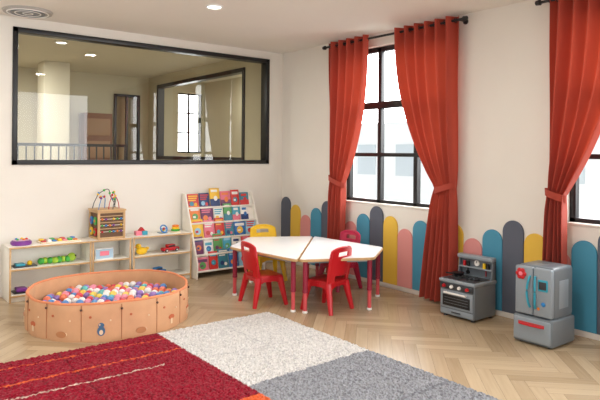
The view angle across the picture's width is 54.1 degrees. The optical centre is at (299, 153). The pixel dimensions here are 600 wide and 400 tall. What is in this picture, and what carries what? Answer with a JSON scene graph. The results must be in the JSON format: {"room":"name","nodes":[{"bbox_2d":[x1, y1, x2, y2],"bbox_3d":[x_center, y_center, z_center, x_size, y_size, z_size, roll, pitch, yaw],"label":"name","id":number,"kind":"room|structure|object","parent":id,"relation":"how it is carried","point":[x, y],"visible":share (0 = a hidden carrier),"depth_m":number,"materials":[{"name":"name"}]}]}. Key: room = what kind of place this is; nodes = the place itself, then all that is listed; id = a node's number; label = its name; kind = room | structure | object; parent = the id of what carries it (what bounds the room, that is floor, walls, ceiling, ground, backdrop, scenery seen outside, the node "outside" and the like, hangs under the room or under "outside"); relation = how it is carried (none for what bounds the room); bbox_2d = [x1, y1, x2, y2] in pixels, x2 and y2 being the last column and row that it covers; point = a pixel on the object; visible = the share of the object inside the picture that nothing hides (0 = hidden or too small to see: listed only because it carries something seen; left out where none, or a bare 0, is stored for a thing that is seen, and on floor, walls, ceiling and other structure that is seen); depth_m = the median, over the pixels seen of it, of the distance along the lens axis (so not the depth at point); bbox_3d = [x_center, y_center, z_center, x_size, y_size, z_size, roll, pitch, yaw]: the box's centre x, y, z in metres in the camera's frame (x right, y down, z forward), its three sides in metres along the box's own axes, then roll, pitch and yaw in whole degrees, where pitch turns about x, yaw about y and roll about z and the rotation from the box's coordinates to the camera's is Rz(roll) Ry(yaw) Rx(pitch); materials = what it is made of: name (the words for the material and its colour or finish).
{"room":"children's room","nodes":[
{"label":"children's room","id":0,"kind":"room"},
{"bbox_2d":[17,67,204,159],"bbox_3d":[-5.403,-0.022,9.681,8.650,2.950,0.200,0,0,-38],"label":"wall","id":1,"kind":"structure","parent":0,"point":[89,92],"depth_m":11.03,"materials":[{"name":"paint"}]},
{"bbox_2d":[113,94,139,159],"bbox_3d":[-3.306,0.171,11.178,0.500,2.600,0.070,0,0,-38],"label":"door","id":2,"kind":"structure","parent":1,"relation":"in","point":[115,95],"depth_m":11.17,"materials":[{"name":"black metal"}]},
{"bbox_2d":[178,93,200,152],"bbox_3d":[-2.295,-0.630,12.085,0.540,1.220,0.040,0,0,-38],"label":"window","id":3,"kind":"structure","parent":1,"relation":"in","point":[188,132],"depth_m":12.09,"materials":[{"name":"black metal"}]},
{"bbox_2d":[18,34,241,82],"bbox_3d":[-4.133,-1.536,8.075,8.650,0.100,4.280,1,0,-38],"label":"ceiling","id":4,"kind":"structure","parent":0,"point":[85,57],"depth_m":9.09,"materials":[{"name":"white paint"}]},
{"bbox_2d":[54,41,67,43],"bbox_3d":[-3.150,-1.474,7.752,0.174,0.024,0.174,0,0,-38],"label":"recessed light","id":5,"kind":"object","parent":4,"relation":"in","point":[56,42],"visible":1,"depth_m":7.75,"materials":[{"name":"white plastic"}]},
{"bbox_2d":[0,15,282,289],"bbox_3d":[-2.889,0.022,6.265,7.000,2.906,0.120,0,0,-38],"label":"wall","id":6,"kind":"structure","parent":0,"point":[37,202],"depth_m":6.75,"materials":[{"name":"paint"}]},
{"bbox_2d":[12,26,269,164],"bbox_3d":[-1.743,-0.596,7.145,3.250,1.438,0.140,0,0,-38],"label":"window","id":7,"kind":"structure","parent":6,"relation":"in","point":[265,63],"depth_m":6.91,"materials":[{"name":"black metal"}]},
{"bbox_2d":[148,60,260,159],"bbox_3d":[-1.671,0.010,9.885,0.100,2.950,4.080,0,0,-38],"label":"wall","id":8,"kind":"structure","parent":0,"point":[252,70],"depth_m":8.71,"materials":[{"name":"paint"}]},
{"bbox_2d":[156,67,244,159],"bbox_3d":[-1.725,-0.595,9.953,0.130,1.400,3.060,0,0,-38],"label":"window","id":9,"kind":"structure","parent":8,"relation":"in","point":[160,88],"depth_m":10.15,"materials":[{"name":"black metal"}]},
{"bbox_2d":[204,77,241,156],"bbox_3d":[-0.710,0.019,10.637,0.080,2.950,4.080,0,0,-38],"label":"wall","id":10,"kind":"structure","parent":0,"point":[223,98],"depth_m":11.61,"materials":[{"name":"paint"}]},
{"bbox_2d":[0,0,527,53],"bbox_3d":[-0.349,-1.459,3.037,7.000,0.100,8.320,0,0,-38],"label":"ceiling","id":11,"kind":"structure","parent":0,"point":[275,26],"depth_m":6.04,"materials":[{"name":"paint"}]},
{"bbox_2d":[2,5,52,17],"bbox_3d":[-2.724,-1.415,5.876,0.470,0.029,0.470,1,0,-38],"label":"ceiling vent","id":12,"kind":"object","parent":11,"relation":"attached to","point":[15,10],"depth_m":5.81,"materials":[{"name":"white metal"}]},
{"bbox_2d":[205,4,222,9],"bbox_3d":[-0.818,-1.409,5.615,0.174,0.024,0.174,0,0,-38],"label":"recessed light","id":13,"kind":"object","parent":11,"relation":"in","point":[209,6],"visible":1,"depth_m":5.60,"materials":[{"name":"white plastic"}]},
{"bbox_2d":[0,261,599,399],"bbox_3d":[-0.417,1.546,2.928,6.800,0.100,8.200,0,0,-38],"label":"floor","id":14,"kind":"structure","parent":0,"point":[484,355],"depth_m":4.84,"materials":[{"name":"brown wood"}]},
{"bbox_2d":[2,238,91,303],"bbox_3d":[-2.644,1.202,6.154,0.813,0.550,0.329,0,0,-38],"label":"shelf","id":15,"kind":"object","parent":14,"relation":"on","point":[12,278],"visible":0.77,"depth_m":6.18,"materials":[{"name":"laminate"}]},
{"bbox_2d":[11,286,29,294],"bbox_3d":[-2.803,1.383,6.011,0.260,0.050,0.160,0,0,-38],"label":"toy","id":16,"kind":"object","parent":15,"relation":"in","point":[21,289],"visible":0.44,"depth_m":5.94,"materials":[{"name":"purple plastic"}]},
{"bbox_2d":[10,237,31,245],"bbox_3d":[-2.845,0.891,5.988,0.200,0.069,0.200,0,0,-38],"label":"toy","id":17,"kind":"object","parent":15,"relation":"on","point":[22,241],"visible":1,"depth_m":5.92,"materials":[{"name":"purple plastic"}]},
{"bbox_2d":[11,260,37,268],"bbox_3d":[-2.817,1.119,5.999,0.220,0.056,0.140,0,0,-38],"label":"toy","id":18,"kind":"object","parent":15,"relation":"in","point":[29,263],"visible":1,"depth_m":5.96,"materials":[{"name":"teal plastic"}]},
{"bbox_2d":[37,253,75,264],"bbox_3d":[-2.564,1.102,6.197,0.388,0.095,0.100,0,0,-38],"label":"toy caterpillar","id":19,"kind":"object","parent":15,"relation":"in","point":[71,256],"visible":1,"depth_m":6.18,"materials":[{"name":"green plastic"}]},
{"bbox_2d":[36,236,80,243],"bbox_3d":[-2.560,0.909,6.224,0.400,0.038,0.200,0,0,-38],"label":"tray","id":20,"kind":"object","parent":15,"relation":"on","point":[71,238],"visible":1,"depth_m":6.17,"materials":[{"name":"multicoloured wood"}]},
{"bbox_2d":[24,269,188,342],"bbox_3d":[-1.716,1.327,5.309,1.383,0.316,1.421,1,0,33],"label":"pit","id":21,"kind":"object","parent":14,"relation":"on","point":[113,305],"visible":1,"depth_m":4.90,"materials":[{"name":"fabric"}]},
{"bbox_2d":[83,236,131,271],"bbox_3d":[-2.150,1.206,6.541,0.438,0.550,0.329,0,0,-38],"label":"shelf","id":22,"kind":"object","parent":14,"relation":"on","point":[121,260],"visible":0.45,"depth_m":6.63,"materials":[{"name":"laminate"}]},
{"bbox_2d":[95,247,112,259],"bbox_3d":[-2.148,1.093,6.443,0.200,0.120,0.024,0,0,-38],"label":"picture book","id":23,"kind":"object","parent":22,"relation":"in","point":[101,253],"visible":1,"depth_m":6.43,"materials":[{"name":"white paper"}]},
{"bbox_2d":[88,189,125,239],"bbox_3d":[-2.150,0.662,6.536,0.324,0.539,0.320,0,0,-38],"label":"cube","id":24,"kind":"object","parent":22,"relation":"on","point":[105,223],"visible":1,"depth_m":6.45,"materials":[{"name":"brown wood"}]},
{"bbox_2d":[125,230,191,278],"bbox_3d":[-1.675,1.210,6.912,0.733,0.550,0.329,0,0,-38],"label":"shelf","id":25,"kind":"object","parent":14,"relation":"on","point":[179,262],"visible":0.63,"depth_m":7.03,"materials":[{"name":"laminate"}]},
{"bbox_2d":[134,227,147,235],"bbox_3d":[-1.837,0.889,6.777,0.140,0.090,0.070,0,0,-38],"label":"blocks","id":26,"kind":"object","parent":25,"relation":"on","point":[140,231],"visible":1,"depth_m":6.75,"materials":[{"name":"pink plastic"}]},
{"bbox_2d":[135,244,148,254],"bbox_3d":[-1.818,1.088,6.730,0.185,0.130,0.090,0,0,-38],"label":"duck","id":27,"kind":"object","parent":25,"relation":"in","point":[140,250],"visible":0.96,"depth_m":6.69},
{"bbox_2d":[152,266,165,270],"bbox_3d":[-1.677,1.372,6.893,0.098,0.090,0.220,1,0,35],"label":"toy car","id":28,"kind":"object","parent":25,"relation":"in","point":[158,267],"visible":0.23,"depth_m":6.88,"materials":[{"name":"blue plastic"}]},
{"bbox_2d":[157,225,167,233],"bbox_3d":[-1.622,0.891,6.940,0.100,0.117,0.108,1,0,-38],"label":"toy","id":29,"kind":"object","parent":25,"relation":"on","point":[162,229],"depth_m":6.91,"materials":[{"name":"blue plastic"}]},
{"bbox_2d":[160,243,178,252],"bbox_3d":[-1.544,1.114,6.969,0.098,0.090,0.220,1,0,43],"label":"toy car","id":30,"kind":"object","parent":25,"relation":"in","point":[168,247],"visible":1,"depth_m":6.93,"materials":[{"name":"red plastic"}]},
{"bbox_2d":[170,224,180,232],"bbox_3d":[-1.492,0.887,7.034,0.120,0.100,0.120,0,0,-38],"label":"toy ring stacker","id":31,"kind":"object","parent":25,"relation":"on","point":[175,228],"visible":1,"depth_m":6.99,"materials":[{"name":"multicoloured plastic"}]},
{"bbox_2d":[182,188,264,278],"bbox_3d":[-0.950,0.964,7.421,0.990,1.055,0.400,0,0,-38],"label":"display rack","id":32,"kind":"object","parent":14,"relation":"on","point":[217,220],"visible":0.81,"depth_m":7.34,"materials":[{"name":"laminate"}]},
{"bbox_2d":[0,312,501,399],"bbox_3d":[-0.548,1.478,3.364,3.036,0.026,3.056,0,0,-38],"label":"area rug","id":33,"kind":"object","parent":14,"relation":"on","point":[267,355],"visible":1,"depth_m":3.97,"materials":[{"name":"red carpet"}]},
{"bbox_2d":[238,241,287,308],"bbox_3d":[-0.380,1.183,5.902,0.410,0.638,0.384,0,0,-30],"label":"chair","id":34,"kind":"object","parent":14,"relation":"on","point":[250,258],"visible":1,"depth_m":5.80,"materials":[{"name":"red plastic"}]},
{"bbox_2d":[248,224,286,280],"bbox_3d":[-0.394,1.183,7.045,0.384,0.638,0.410,0,0,-23],"label":"chair","id":35,"kind":"object","parent":14,"relation":"on","point":[271,232],"visible":0.42,"depth_m":7.17,"materials":[{"name":"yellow plastic"}]},
{"bbox_2d":[230,236,312,311],"bbox_3d":[-0.332,1.237,6.292,0.799,0.520,1.561,0,0,6],"label":"table","id":36,"kind":"object","parent":14,"relation":"on","point":[291,249],"visible":0.7,"depth_m":6.19,"materials":[{"name":"white laminate"}]},
{"bbox_2d":[300,245,353,315],"bbox_3d":[0.274,1.188,5.687,0.410,0.638,0.384,1,0,40],"label":"chair","id":37,"kind":"object","parent":14,"relation":"on","point":[329,281],"visible":0.93,"depth_m":5.56,"materials":[{"name":"red plastic"}]},
{"bbox_2d":[318,230,362,291],"bbox_3d":[0.451,1.190,6.627,0.410,0.638,0.384,0,0,-38],"label":"chair","id":38,"kind":"object","parent":14,"relation":"on","point":[343,235],"visible":0.37,"depth_m":6.62,"materials":[{"name":"red plastic"}]},
{"bbox_2d":[299,236,382,313],"bbox_3d":[0.471,1.244,6.192,0.800,0.520,1.552,0,0,6],"label":"table","id":39,"kind":"object","parent":14,"relation":"on","point":[319,249],"visible":0.93,"depth_m":5.80,"materials":[{"name":"white laminate"}]},
{"bbox_2d":[439,252,496,322],"bbox_3d":[1.551,1.236,5.468,0.374,0.555,0.396,0,0,-38],"label":"stove","id":40,"kind":"object","parent":14,"relation":"on","point":[469,293],"visible":1,"depth_m":5.40,"materials":[{"name":"grey plastic"}]},
{"bbox_2d":[514,260,573,348],"bbox_3d":[1.956,1.205,4.738,0.406,0.625,0.336,0,0,-38],"label":"refrigerator","id":41,"kind":"object","parent":14,"relation":"on","point":[543,317],"visible":1,"depth_m":4.63,"materials":[{"name":"grey plastic"}]},
{"bbox_2d":[282,0,599,259],"bbox_3d":[2.353,0.068,5.085,0.200,2.906,8.200,0,0,-38],"label":"wall","id":42,"kind":"structure","parent":0,"point":[504,79],"depth_m":5.65,"materials":[{"name":"paint"}]},
{"bbox_2d":[346,44,429,209],"bbox_3d":[1.089,-0.331,6.639,0.150,1.840,1.650,0,0,-38],"label":"window","id":43,"kind":"structure","parent":42,"relation":"in","point":[381,105],"depth_m":6.85,"materials":[{"name":"black metal"}]},
{"bbox_2d":[322,16,467,49],"bbox_3d":[0.993,-1.321,6.551,0.153,0.056,2.150,0,0,-38],"label":"curtain rod","id":44,"kind":"object","parent":42,"relation":"attached to","point":[464,19],"visible":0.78,"depth_m":6.23,"materials":[{"name":"black metal"}]},
{"bbox_2d":[326,35,368,276],"bbox_3d":[0.580,0.053,7.037,0.189,2.845,0.708,0,0,-38],"label":"curtain","id":45,"kind":"object","parent":44,"relation":"hanging from","point":[348,64],"visible":0.83,"depth_m":7.04,"materials":[{"name":"red fabric"}]},
{"bbox_2d":[394,16,458,301],"bbox_3d":[1.310,0.059,6.106,0.186,2.845,0.818,0,0,-38],"label":"curtain","id":46,"kind":"object","parent":44,"relation":"hanging from","point":[426,59],"visible":0.93,"depth_m":5.94,"materials":[{"name":"red fabric"}]},
{"bbox_2d":[281,197,599,334],"bbox_3d":[1.892,1.039,5.485,0.017,0.855,6.988,0,0,-38],"label":"panelling","id":47,"kind":"object","parent":42,"relation":"attached to","point":[401,257],"visible":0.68,"depth_m":5.71,"materials":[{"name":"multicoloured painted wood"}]},
{"bbox_2d":[285,261,599,340],"bbox_3d":[2.256,1.495,5.019,0.014,0.050,8.200,0,0,-38],"label":"baseboard","id":48,"kind":"structure","parent":42,"relation":"attached to","point":[416,292],"depth_m":6.33,"materials":[{"name":"beige"}]},
{"bbox_2d":[535,0,557,5],"bbox_3d":[2.752,-1.306,4.303,0.153,0.056,2.140,0,0,-38],"label":"curtain rod","id":49,"kind":"object","parent":42,"relation":"attached to","point":[538,2],"visible":0.73,"depth_m":5.06,"materials":[{"name":"black metal"}]},
{"bbox_2d":[542,0,599,263],"bbox_3d":[2.321,0.068,4.815,0.199,2.845,0.735,0,0,-38],"label":"curtain","id":50,"kind":"object","parent":49,"relation":"hanging from","point":[574,25],"visible":0.79,"depth_m":4.87,"materials":[{"name":"red fabric"}]},
{"bbox_2d":[567,154,599,227],"bbox_3d":[2.833,-0.315,4.411,0.150,1.840,1.650,0,0,-38],"label":"window","id":51,"kind":"structure","parent":42,"relation":"in","point":[575,219],"depth_m":5.03,"materials":[{"name":"black metal"}]},
{"bbox_3d":[-4.159,1.514,8.075,8.650,0.100,4.280,1,0,-38],"label":"floor","id":52,"kind":"structure","parent":0,"visible":0},
{"bbox_2d":[37,61,69,159],"bbox_3d":[-4.042,-0.010,9.604,0.400,2.950,0.400,0,0,-38],"label":"column","id":53,"kind":"structure","parent":52,"relation":"on","point":[53,89],"depth_m":9.45,"materials":[{"name":"beige paint"}]},
{"bbox_2d":[17,143,127,159],"bbox_3d":[-4.228,0.653,7.685,4.050,1.620,0.040,0,0,-38],"label":"stair railing","id":54,"kind":"object","parent":52,"relation":"on","point":[18,144],"visible":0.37,"depth_m":8.44,"materials":[{"name":"black metal"}]},
{"bbox_2d":[78,113,111,159],"bbox_3d":[-3.712,0.368,10.639,0.500,2.200,0.340,0,0,-38],"label":"tall cabinet","id":55,"kind":"object","parent":52,"relation":"on","point":[94,128],"visible":0.48,"depth_m":10.50,"materials":[{"name":"brown wood"}]},
{"label":"outside","id":56,"kind":"structure","parent":0,"visible":0},
{"bbox_3d":[13.138,4.715,15.590,29.800,0.200,45.000,1,0,-38],"label":"ground","id":57,"kind":"structure","parent":56,"visible":0},
{"bbox_2d":[354,121,599,218],"bbox_3d":[10.101,1.713,17.637,4.500,5.750,26.400,0,0,-38],"label":"neighbouring building","id":58,"kind":"structure","parent":57,"relation":"on","point":[398,171],"depth_m":22.52,"materials":[{"name":"white"}]}
]}

